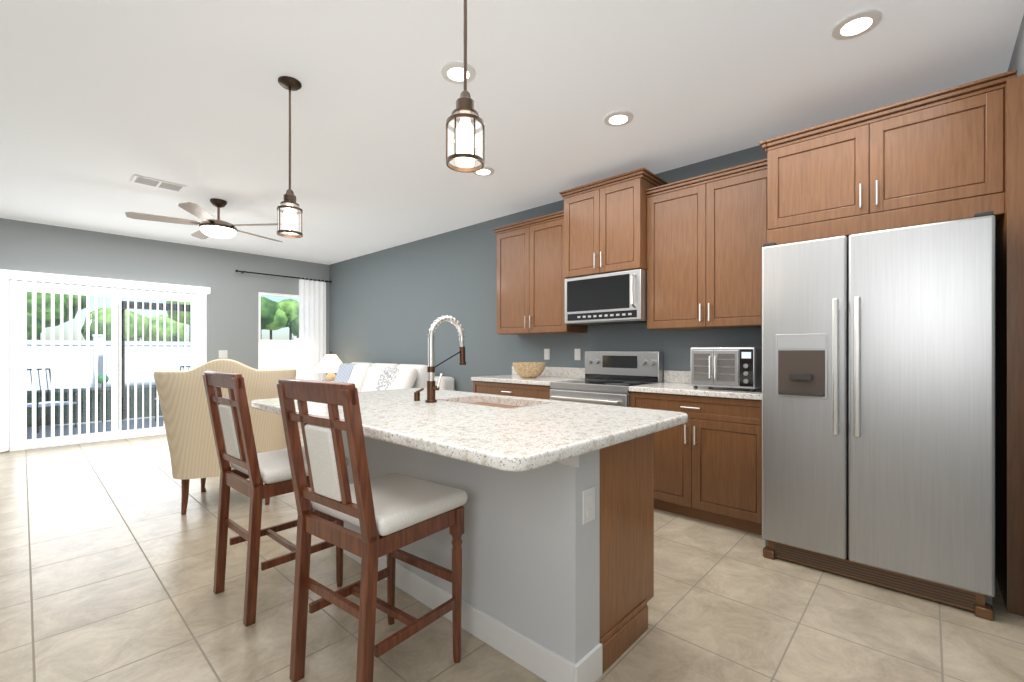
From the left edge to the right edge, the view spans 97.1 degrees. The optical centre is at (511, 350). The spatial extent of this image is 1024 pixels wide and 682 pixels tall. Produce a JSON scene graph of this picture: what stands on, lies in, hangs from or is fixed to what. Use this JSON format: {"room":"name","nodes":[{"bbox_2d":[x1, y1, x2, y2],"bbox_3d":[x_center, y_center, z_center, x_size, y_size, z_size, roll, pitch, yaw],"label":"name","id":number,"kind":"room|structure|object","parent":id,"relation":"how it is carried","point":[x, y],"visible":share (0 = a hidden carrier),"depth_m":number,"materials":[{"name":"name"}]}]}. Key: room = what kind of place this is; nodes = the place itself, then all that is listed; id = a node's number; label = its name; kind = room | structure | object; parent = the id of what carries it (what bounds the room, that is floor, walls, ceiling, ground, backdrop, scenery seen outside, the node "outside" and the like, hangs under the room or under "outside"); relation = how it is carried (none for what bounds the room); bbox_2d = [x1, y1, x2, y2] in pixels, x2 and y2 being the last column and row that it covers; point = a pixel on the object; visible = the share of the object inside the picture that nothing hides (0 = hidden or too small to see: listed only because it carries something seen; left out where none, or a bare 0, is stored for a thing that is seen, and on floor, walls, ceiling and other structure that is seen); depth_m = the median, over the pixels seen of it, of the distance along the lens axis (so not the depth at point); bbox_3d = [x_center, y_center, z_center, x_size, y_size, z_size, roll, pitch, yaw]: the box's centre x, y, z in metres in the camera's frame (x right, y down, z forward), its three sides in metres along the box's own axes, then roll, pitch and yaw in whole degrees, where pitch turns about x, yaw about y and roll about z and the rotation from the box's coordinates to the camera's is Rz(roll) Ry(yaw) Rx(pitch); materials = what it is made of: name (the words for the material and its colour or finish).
{"room":"kitchen","nodes":[
{"label":"kitchen","id":0,"kind":"room"},
{"bbox_2d":[0,218,328,451],"bbox_3d":[-5.093,-0.175,6.387,0.150,2.750,5.080,0,0,43],"label":"wall","id":1,"kind":"structure","parent":0,"point":[232,312],"depth_m":6.62,"materials":[{"name":"grey paint"}]},
{"bbox_2d":[9,280,197,451],"bbox_3d":[-5.344,0.185,6.086,0.111,2.030,1.902,0,0,43],"label":"sliding door","id":2,"kind":"structure","parent":1,"relation":"in","point":[116,364],"depth_m":5.93,"materials":[{"name":"white plastic"}]},
{"bbox_2d":[0,269,209,451],"bbox_3d":[-5.274,0.120,5.976,0.137,2.110,2.170,0,0,43],"label":"vertical blinds","id":3,"kind":"object","parent":1,"relation":"attached to","point":[26,276],"visible":0.85,"depth_m":5.69,"materials":[{"name":"plastic"}]},
{"bbox_2d":[219,350,227,357],"bbox_3d":[-4.452,0.060,6.965,0.008,0.120,0.120,0,0,43],"label":"switch plate","id":4,"kind":"object","parent":1,"relation":"attached to","point":[223,353],"visible":1,"depth_m":6.97,"materials":[{"name":"white plastic"}]},
{"bbox_2d":[258,292,298,378],"bbox_3d":[-3.837,-0.135,7.691,0.110,1.630,0.920,0,0,43],"label":"window","id":5,"kind":"structure","parent":1,"relation":"in","point":[278,354],"depth_m":7.56,"materials":[{"name":"white glass"}]},
{"bbox_2d":[235,270,331,282],"bbox_3d":[-3.794,-1.230,7.590,0.125,0.044,1.532,0,0,43],"label":"curtain rod","id":6,"kind":"object","parent":1,"relation":"attached to","point":[312,279],"visible":0.96,"depth_m":7.50,"materials":[{"name":"black metal"}]},
{"bbox_2d":[299,279,325,380],"bbox_3d":[-3.473,-0.015,7.878,0.056,2.390,0.470,0,0,43],"label":"curtain","id":7,"kind":"object","parent":6,"relation":"hanging from","point":[312,324],"visible":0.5,"depth_m":7.86,"materials":[{"name":"fabric"}]},
{"bbox_2d":[0,422,1023,681],"bbox_3d":[-1.981,1.250,3.515,8.620,0.100,5.380,0,0,43],"label":"floor","id":8,"kind":"structure","parent":0,"point":[106,560],"depth_m":2.08,"materials":[{"name":"tile"}]},
{"bbox_2d":[153,358,296,514],"bbox_3d":[-2.242,0.635,3.629,0.943,1.150,0.798,0,0,-22],"label":"armchair","id":9,"kind":"object","parent":8,"relation":"on","point":[187,421],"visible":0.67,"depth_m":3.29,"materials":[{"name":"fabric"}]},
{"bbox_2d":[202,371,348,625],"bbox_3d":[-1.175,0.650,2.267,0.472,1.100,0.546,0,0,43],"label":"bar chair","id":10,"kind":"object","parent":8,"relation":"on","point":[232,428],"visible":0.67,"depth_m":2.09,"materials":[{"name":"brown wood"}]},
{"bbox_2d":[277,378,467,681],"bbox_3d":[-0.505,0.650,1.690,0.460,1.100,0.532,0,0,37],"label":"bar chair","id":11,"kind":"object","parent":8,"relation":"on","point":[396,512],"visible":1,"depth_m":1.56,"materials":[{"name":"brown wood"}]},
{"bbox_2d":[330,362,454,391],"bbox_3d":[-1.910,0.693,6.239,2.460,1.015,0.940,0,0,43],"label":"sofa","id":12,"kind":"object","parent":8,"relation":"on","point":[362,377],"visible":0.35,"depth_m":5.86,"materials":[{"name":"fabric"}]},
{"bbox_2d":[333,400,653,681],"bbox_3d":[-0.275,0.755,2.356,1.830,0.890,0.790,0,0,43],"label":"kitchen island","id":13,"kind":"object","parent":8,"relation":"on","point":[557,537],"depth_m":1.77,"materials":[{"name":"white paint"}]},
{"bbox_2d":[251,388,687,475],"bbox_3d":[-0.329,0.312,2.202,1.970,0.085,1.130,0,0,43],"label":"island countertop","id":14,"kind":"structure","parent":13,"relation":"on","point":[532,436],"depth_m":1.67,"materials":[{"name":"beige stone"}]},
{"bbox_2d":[414,315,465,402],"bbox_3d":[-0.372,0.040,2.443,0.192,0.458,0.266,0,0,43],"label":"faucet","id":15,"kind":"object","parent":14,"relation":"on","point":[431,386],"visible":1,"depth_m":2.34,"materials":[{"name":"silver metal"}]},
{"bbox_2d":[473,382,551,399],"bbox_3d":[0.178,0.756,4.554,1.025,0.887,0.621,0,0,43],"label":"base cabinet","id":16,"kind":"object","parent":8,"relation":"on","point":[496,388],"depth_m":4.30,"materials":[{"name":"brown wood"}]},
{"bbox_2d":[471,374,584,385],"bbox_3d":[0.170,0.293,4.545,1.025,0.038,0.645,0,0,43],"label":"countertop","id":17,"kind":"structure","parent":16,"relation":"on","point":[542,380],"depth_m":4.37,"materials":[{"name":"beige stone"}]},
{"bbox_2d":[513,362,545,377],"bbox_3d":[0.173,0.199,4.508,0.336,0.150,0.336,0,0,43],"label":"basket bowl","id":18,"kind":"object","parent":17,"relation":"on","point":[529,369],"visible":1,"depth_m":4.39,"materials":[{"name":"beige wicker"}]},
{"bbox_2d":[550,351,663,406],"bbox_3d":[0.804,0.605,3.917,0.752,1.190,0.704,0,0,43],"label":"range","id":19,"kind":"object","parent":8,"relation":"on","point":[611,377],"visible":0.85,"depth_m":3.91,"materials":[{"name":"silver metal"}]},
{"bbox_2d":[629,390,761,534],"bbox_3d":[1.460,0.756,3.371,0.943,0.887,0.621,0,0,43],"label":"base cabinet","id":20,"kind":"object","parent":8,"relation":"on","point":[708,461],"depth_m":3.07,"materials":[{"name":"brown wood"}]},
{"bbox_2d":[629,382,761,401],"bbox_3d":[1.451,0.293,3.362,0.943,0.038,0.645,0,0,43],"label":"countertop","id":21,"kind":"structure","parent":20,"relation":"on","point":[663,387],"depth_m":3.16,"materials":[{"name":"beige stone"}]},
{"bbox_2d":[690,347,761,391],"bbox_3d":[1.543,0.127,3.219,0.427,0.295,0.416,0,0,43],"label":"toaster oven","id":22,"kind":"object","parent":21,"relation":"on","point":[732,367],"visible":0.94,"depth_m":3.06,"materials":[{"name":"grey plastic"}]},
{"bbox_2d":[762,211,994,620],"bbox_3d":[2.054,0.291,2.595,0.930,1.818,0.900,0,0,43],"label":"fridge","id":23,"kind":"object","parent":8,"relation":"on","point":[878,407],"visible":1,"depth_m":2.24,"materials":[{"name":"grey metal"}]},
{"bbox_2d":[759,69,1023,616],"bbox_3d":[2.149,-0.051,2.669,1.098,2.502,0.718,0,0,43],"label":"tall cabinet","id":24,"kind":"object","parent":8,"relation":"on","point":[953,153],"visible":1,"depth_m":2.29,"materials":[{"name":"brown wood"}]},
{"bbox_3d":[-2.973,0.917,7.424,0.580,0.565,0.580,0,0,43],"label":"side table","id":25,"kind":"object","parent":8,"relation":"on","visible":0},
{"bbox_2d":[312,352,341,380],"bbox_3d":[-2.973,0.326,7.424,0.570,0.616,0.570,0,0,43],"label":"table lamp","id":26,"kind":"object","parent":25,"relation":"on","point":[329,364],"visible":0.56,"depth_m":7.28,"materials":[{"name":"white fabric"}]},
{"bbox_2d":[0,0,1023,264],"bbox_3d":[-1.981,-1.600,3.515,8.620,0.100,5.380,0,0,43],"label":"ceiling","id":27,"kind":"structure","parent":0,"point":[102,102],"depth_m":2.74,"materials":[{"name":"white paint"}]},
{"bbox_2d":[130,174,185,191],"bbox_3d":[-3.275,-1.542,4.192,0.220,0.016,0.380,0,0,43],"label":"ceiling vent","id":28,"kind":"object","parent":27,"relation":"in","point":[144,180],"visible":1,"depth_m":4.17,"materials":[{"name":"white metal"}]},
{"bbox_2d":[125,198,281,241],"bbox_3d":[-3.082,-1.358,4.713,1.380,0.382,1.434,0,0,43],"label":"ceiling fan","id":29,"kind":"object","parent":27,"relation":"hanging from","point":[210,225],"visible":0.98,"depth_m":4.55,"materials":[{"name":"brown metal"}]},
{"bbox_2d":[277,76,302,237],"bbox_3d":[-1.285,-1.107,2.614,0.136,0.884,0.136,0,0,43],"label":"pendant light","id":30,"kind":"object","parent":27,"relation":"hanging from","point":[290,205],"visible":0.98,"depth_m":2.60,"materials":[{"name":"brown metal"}]},
{"bbox_2d":[441,61,475,83],"bbox_3d":[-0.299,-1.544,2.522,0.196,0.012,0.196,0,0,43],"label":"recessed light","id":31,"kind":"object","parent":27,"relation":"in","point":[452,72],"visible":0.85,"depth_m":2.50,"materials":[{"name":"white"}]},
{"bbox_2d":[446,0,484,172],"bbox_3d":[-0.168,-1.107,1.625,0.136,0.884,0.136,0,0,43],"label":"pendant light","id":32,"kind":"object","parent":27,"relation":"hanging from","point":[465,114],"visible":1,"depth_m":1.60,"materials":[{"name":"brown metal"}]},
{"bbox_2d":[473,166,493,175],"bbox_3d":[-0.249,-1.544,3.904,0.196,0.012,0.196,0,0,43],"label":"recessed light","id":33,"kind":"object","parent":27,"relation":"in","point":[486,171],"visible":0.77,"depth_m":3.91,"materials":[{"name":"white"}]},
{"bbox_2d":[603,110,633,126],"bbox_3d":[0.710,-1.544,3.018,0.196,0.012,0.196,0,0,43],"label":"recessed light","id":34,"kind":"object","parent":27,"relation":"in","point":[618,118],"visible":0.98,"depth_m":3.00,"materials":[{"name":"white"}]},
{"bbox_2d":[831,9,882,39],"bbox_3d":[1.637,-1.544,2.150,0.196,0.012,0.196,0,0,43],"label":"recessed light","id":35,"kind":"object","parent":27,"relation":"in","point":[856,24],"visible":0.98,"depth_m":2.13,"materials":[{"name":"white"}]},
{"bbox_2d":[329,145,766,392],"bbox_3d":[-0.208,-0.175,5.437,8.620,2.750,0.150,0,0,43],"label":"wall","id":36,"kind":"structure","parent":0,"point":[390,305],"depth_m":5.77,"materials":[{"name":"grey paint"}]},
{"bbox_2d":[494,214,586,334],"bbox_3d":[0.287,-0.716,4.643,0.924,1.092,0.341,0,0,43],"label":"upper cabinet","id":37,"kind":"object","parent":36,"relation":"attached to","point":[530,288],"depth_m":4.50,"materials":[{"name":"brown wood"}]},
{"bbox_2d":[544,349,549,359],"bbox_3d":[0.370,0.043,4.795,0.072,0.115,0.008,0,0,43],"label":"electrical outlet","id":38,"kind":"object","parent":36,"relation":"attached to","point":[546,354],"visible":1,"depth_m":4.79,"materials":[{"name":"white plastic"}]},
{"bbox_2d":[574,349,580,359],"bbox_3d":[0.657,0.043,4.531,0.072,0.115,0.008,0,0,43],"label":"electrical outlet","id":39,"kind":"object","parent":36,"relation":"attached to","point":[577,354],"visible":1,"depth_m":4.53,"materials":[{"name":"white plastic"}]},
{"bbox_2d":[512,366,689,381],"bbox_3d":[1.007,0.225,4.197,2.728,0.099,0.020,0,0,43],"label":"backsplash","id":40,"kind":"structure","parent":36,"relation":"attached to","point":[552,372],"depth_m":4.52,"materials":[{"name":"beige stone"}]},
{"bbox_2d":[561,170,664,281],"bbox_3d":[0.895,-1.028,4.015,0.756,0.747,0.441,0,0,43],"label":"upper cabinet","id":41,"kind":"object","parent":36,"relation":"attached to","point":[605,226],"depth_m":3.81,"materials":[{"name":"brown wood"}]},
{"bbox_2d":[565,269,646,325],"bbox_3d":[0.879,-0.443,3.998,0.750,0.418,0.484,0,0,43],"label":"microwave","id":42,"kind":"object","parent":41,"relation":"attached to","point":[616,298],"visible":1,"depth_m":3.82,"materials":[{"name":"silver metal"}]},
{"bbox_2d":[647,162,766,330],"bbox_3d":[1.552,-0.716,3.476,0.937,1.092,0.341,0,0,43],"label":"upper cabinet","id":43,"kind":"object","parent":36,"relation":"attached to","point":[692,246],"depth_m":3.34,"materials":[{"name":"brown wood"}]},
{"bbox_2d":[1007,14,1023,76],"bbox_3d":[1.131,-0.175,0.643,0.150,2.750,5.080,0,0,43],"label":"wall","id":44,"kind":"structure","parent":0,"point":[1017,61],"depth_m":2.18,"materials":[{"name":"grey paint"}]},
{"label":"outside","id":45,"kind":"structure","parent":0,"visible":0},
{"bbox_2d":[27,416,163,438],"bbox_3d":[-12.662,1.310,14.406,21.850,0.100,28.000,0,0,43],"label":"ground","id":46,"kind":"structure","parent":45,"point":[92,428],"depth_m":7.47,"materials":[{"name":"grey concrete"}]},
{"bbox_2d":[27,368,76,432],"bbox_3d":[-7.430,0.780,7.176,0.602,0.962,0.524,0,0,13],"label":"outdoor chair","id":47,"kind":"object","parent":46,"relation":"on","point":[48,403],"depth_m":7.31,"materials":[{"name":"black metal"}]},
{"bbox_2d":[27,385,161,426],"bbox_3d":[-7.188,0.980,8.674,0.630,0.560,15.000,0,0,43],"label":"planter","id":48,"kind":"object","parent":46,"relation":"on","point":[83,406],"depth_m":7.99,"materials":[{"name":"grey"}]},
{"bbox_2d":[98,374,108,422],"bbox_3d":[-7.146,0.838,7.887,0.170,0.845,0.162,0,0,43],"label":"ornament","id":49,"kind":"object","parent":46,"relation":"on","point":[100,376],"depth_m":7.88,"materials":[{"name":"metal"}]},
{"bbox_2d":[118,301,189,419],"bbox_3d":[-6.262,0.205,8.697,0.600,2.110,2.010,0,0,43],"label":"pergola","id":50,"kind":"object","parent":46,"relation":"on","point":[146,307],"depth_m":8.16,"materials":[{"name":"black metal"}]},
{"bbox_2d":[27,334,298,390],"bbox_3d":[-7.214,0.480,9.324,0.160,1.560,24.080,0,0,43],"label":"fence","id":51,"kind":"object","parent":46,"relation":"on","point":[108,359],"depth_m":8.56,"materials":[{"name":"white plastic"}]},
{"bbox_2d":[27,292,298,341],"bbox_3d":[-9.596,-2.117,17.964,11.359,6.755,36.667,0,0,43],"label":"trees","id":52,"kind":"object","parent":46,"relation":"on","point":[283,313],"depth_m":14.74,"materials":[{"name":"green plant"}]},
{"bbox_2d":[155,366,189,420],"bbox_3d":[-6.025,0.780,8.246,0.524,0.962,0.602,0,0,3],"label":"outdoor chair","id":53,"kind":"object","parent":46,"relation":"on","point":[155,393],"depth_m":7.97,"materials":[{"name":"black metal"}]}
]}

